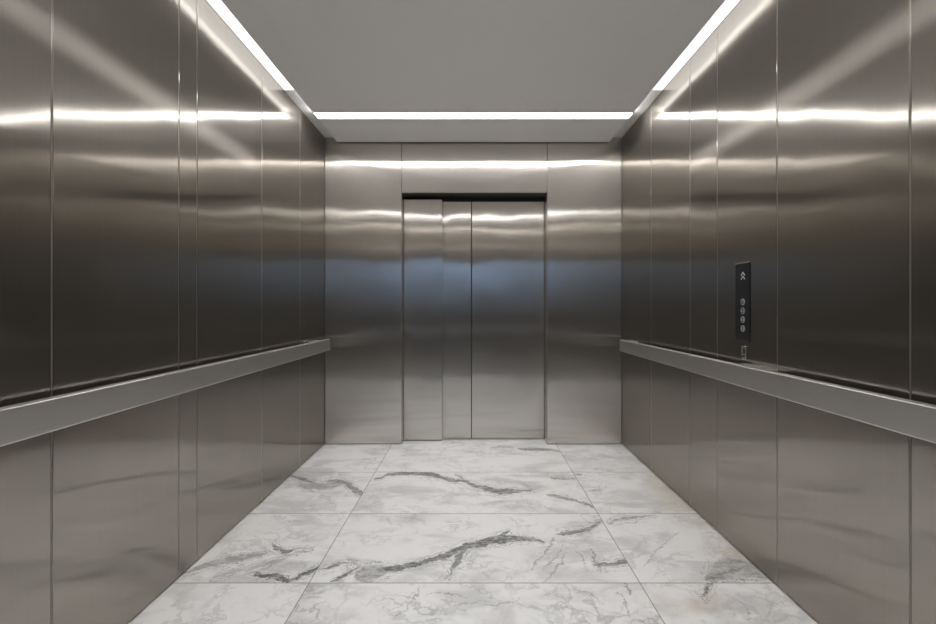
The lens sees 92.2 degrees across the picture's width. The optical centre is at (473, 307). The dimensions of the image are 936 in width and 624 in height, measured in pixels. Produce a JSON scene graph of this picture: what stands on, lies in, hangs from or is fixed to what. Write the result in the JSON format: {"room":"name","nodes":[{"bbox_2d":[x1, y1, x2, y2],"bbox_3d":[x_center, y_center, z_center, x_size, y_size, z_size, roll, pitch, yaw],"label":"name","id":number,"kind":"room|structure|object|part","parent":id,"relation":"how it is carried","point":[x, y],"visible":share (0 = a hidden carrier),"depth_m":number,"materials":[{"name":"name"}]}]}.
{"room":"elevator interior","nodes":[
{"label":"elevator interior","id":0,"kind":"room"},
{"bbox_2d":[0,0,324,623],"bbox_3d":[-1.308,-0.145,2.075,0.120,2.684,3.650,0,0,0],"label":"wall","id":1,"kind":"structure","parent":0,"point":[162,194],"depth_m":1.69,"materials":[{"name":"grey metal"}]},
{"bbox_3d":[-1.257,-0.147,0.876,0.018,2.573,0.907,0,0,0],"label":"wall panel","id":2,"kind":"part","parent":1,"relation":"part of","materials":[{"name":"metal"}]},
{"bbox_3d":[-1.258,-0.147,1.335,0.017,2.573,0.005,0,0,0],"label":"seam trim","id":3,"kind":"part","parent":1,"relation":"part of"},
{"bbox_3d":[-1.257,-0.147,1.621,0.018,2.573,0.569,0,0,0],"label":"wall panel","id":4,"kind":"part","parent":1,"relation":"part of","materials":[{"name":"metal"}]},
{"bbox_2d":[0,339,329,446],"bbox_3d":[-1.204,0.296,2.078,0.088,0.092,3.155,0,0,0],"label":"handrail","id":5,"kind":"object","parent":1,"relation":"attached to","point":[25,420],"visible":1,"depth_m":1.49,"materials":[{"name":"metal"}]},
{"bbox_3d":[-1.258,-0.147,1.909,0.017,2.573,0.005,0,0,0],"label":"seam trim","id":6,"kind":"part","parent":1,"relation":"part of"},
{"bbox_3d":[-1.257,-0.147,1.970,0.018,2.573,0.119,0,0,0],"label":"wall panel","id":7,"kind":"part","parent":1,"relation":"part of","materials":[{"name":"metal"}]},
{"bbox_3d":[-1.258,-0.147,2.034,0.017,2.573,0.005,0,0,0],"label":"seam trim","id":8,"kind":"part","parent":1,"relation":"part of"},
{"bbox_3d":[-1.257,-0.147,2.345,0.018,2.573,0.619,0,0,0],"label":"wall panel","id":9,"kind":"part","parent":1,"relation":"part of","materials":[{"name":"metal"}]},
{"bbox_3d":[-1.257,-0.147,2.950,0.018,2.573,0.577,0,0,0],"label":"wall panel","id":10,"kind":"part","parent":1,"relation":"part of","materials":[{"name":"metal"}]},
{"bbox_3d":[-1.257,-0.147,3.510,0.018,2.573,0.533,0,0,0],"label":"wall panel","id":11,"kind":"part","parent":1,"relation":"part of","materials":[{"name":"metal"}]},
{"bbox_2d":[127,438,818,623],"bbox_3d":[0.000,1.172,2.110,2.536,0.050,3.720,0,0,0],"label":"floor","id":12,"kind":"structure","parent":0,"point":[444,531],"depth_m":2.10,"materials":[{"name":"stone"}]},
{"bbox_2d":[205,0,740,141],"bbox_3d":[0.000,-1.437,2.025,2.536,0.100,3.550,0,0,0],"label":"ceiling","id":13,"kind":"structure","parent":0,"point":[336,56],"depth_m":2.52,"materials":[{"name":"white paint"}]},
{"bbox_2d":[207,0,293,89],"bbox_3d":[-1.191,-1.416,2.115,0.106,0.041,2.130,0,0,0],"label":"led strip","id":14,"kind":"object","parent":13,"relation":"attached to","point":[218,6],"visible":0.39,"depth_m":2.42,"materials":[{"name":"white plastic"}]},
{"bbox_2d":[314,113,631,117],"bbox_3d":[0.000,-1.413,3.250,2.276,0.047,0.099,0,0,0],"label":"led strip","id":15,"kind":"object","parent":13,"relation":"attached to","point":[319,115],"visible":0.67,"depth_m":3.25,"materials":[{"name":"white plastic"}]},
{"bbox_3d":[0.000,-1.412,3.530,2.276,0.050,0.460,0,0,0],"label":"panel","id":16,"kind":"part","parent":13,"relation":"part of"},
{"bbox_2d":[652,0,739,89],"bbox_3d":[1.191,-1.416,2.115,0.106,0.041,2.130,0,0,0],"label":"led strip","id":17,"kind":"object","parent":13,"relation":"attached to","point":[727,6],"visible":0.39,"depth_m":2.42,"materials":[{"name":"white plastic"}]},
{"bbox_2d":[325,137,620,443],"bbox_3d":[0.000,-0.120,3.840,2.496,2.634,0.120,0,0,0],"label":"wall","id":18,"kind":"structure","parent":0,"point":[365,182],"depth_m":3.78,"materials":[{"name":"grey metal"}]},
{"bbox_3d":[-0.925,-0.146,3.789,0.640,2.575,0.018,0,0,0],"label":"wall panel","id":19,"kind":"part","parent":18,"relation":"part of","materials":[{"name":"metal"}]},
{"bbox_2d":[401,193,546,443],"bbox_3d":[0.009,0.015,3.892,1.425,2.365,0.186,0,0,0],"label":"door","id":20,"kind":"structure","parent":18,"relation":"in","point":[474,265],"depth_m":3.92,"materials":[{"name":"metal"}]},
{"bbox_3d":[0.009,-1.201,3.790,1.222,0.466,0.018,0,0,0],"label":"transom panel","id":21,"kind":"part","parent":18,"relation":"part of","materials":[{"name":"metal"}]},
{"bbox_3d":[0.934,-0.146,3.789,0.622,2.575,0.018,0,0,0],"label":"wall panel","id":22,"kind":"part","parent":18,"relation":"part of","materials":[{"name":"metal"}]},
{"bbox_2d":[621,0,935,623],"bbox_3d":[1.308,-0.145,2.075,0.120,2.684,3.650,0,0,0],"label":"wall","id":23,"kind":"structure","parent":0,"point":[797,142],"depth_m":1.74,"materials":[{"name":"grey metal"}]},
{"bbox_3d":[1.257,-0.147,3.470,0.018,2.573,0.614,0,0,0],"label":"wall panel","id":24,"kind":"part","parent":23,"relation":"part of","materials":[{"name":"metal"}]},
{"bbox_3d":[1.257,-0.147,2.876,0.018,2.573,0.562,0,0,0],"label":"wall panel","id":25,"kind":"part","parent":23,"relation":"part of","materials":[{"name":"metal"}]},
{"bbox_3d":[1.257,-0.147,2.448,0.018,2.573,0.282,0,0,0],"label":"wall panel","id":26,"kind":"part","parent":23,"relation":"part of","materials":[{"name":"metal"}]},
{"bbox_3d":[1.258,-0.147,2.305,0.017,2.573,0.005,0,0,0],"label":"seam trim","id":27,"kind":"part","parent":23,"relation":"part of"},
{"bbox_2d":[735,261,750,341],"bbox_3d":[1.244,-0.028,2.082,0.007,0.365,0.117,0,0,0],"label":"control panel","id":28,"kind":"object","parent":23,"relation":"attached to","point":[742,270],"visible":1,"depth_m":2.08,"materials":[{"name":"black glass"}]},
{"bbox_2d":[741,346,746,359],"bbox_3d":[1.247,0.207,2.073,0.002,0.062,0.042,0,0,0],"label":"plate","id":29,"kind":"object","parent":23,"relation":"attached to","point":[743,348],"visible":1,"depth_m":2.07,"materials":[{"name":"silver metal"}]},
{"bbox_3d":[1.257,-0.147,2.076,0.018,2.573,0.449,0,0,0],"label":"wall panel","id":30,"kind":"part","parent":23,"relation":"part of","materials":[{"name":"metal"}]},
{"bbox_3d":[1.258,-0.147,1.851,0.017,2.573,0.005,0,0,0],"label":"seam trim","id":31,"kind":"part","parent":23,"relation":"part of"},
{"bbox_2d":[620,340,935,443],"bbox_3d":[1.204,0.296,2.035,0.088,0.092,3.070,0,0,0],"label":"handrail","id":32,"kind":"object","parent":23,"relation":"attached to","point":[916,419],"visible":1,"depth_m":1.53,"materials":[{"name":"metal"}]},
{"bbox_3d":[1.257,-0.147,1.567,0.018,2.573,0.557,0,0,0],"label":"wall panel","id":33,"kind":"part","parent":23,"relation":"part of","materials":[{"name":"metal"}]},
{"bbox_3d":[1.258,-0.147,1.288,0.017,2.573,0.005,0,0,0],"label":"seam trim","id":34,"kind":"part","parent":23,"relation":"part of","materials":[{"name":"silver metal"}]},
{"bbox_3d":[1.257,-0.147,0.853,0.018,2.573,0.860,0,0,0],"label":"wall panel","id":35,"kind":"part","parent":23,"relation":"part of","materials":[{"name":"metal"}]}
]}

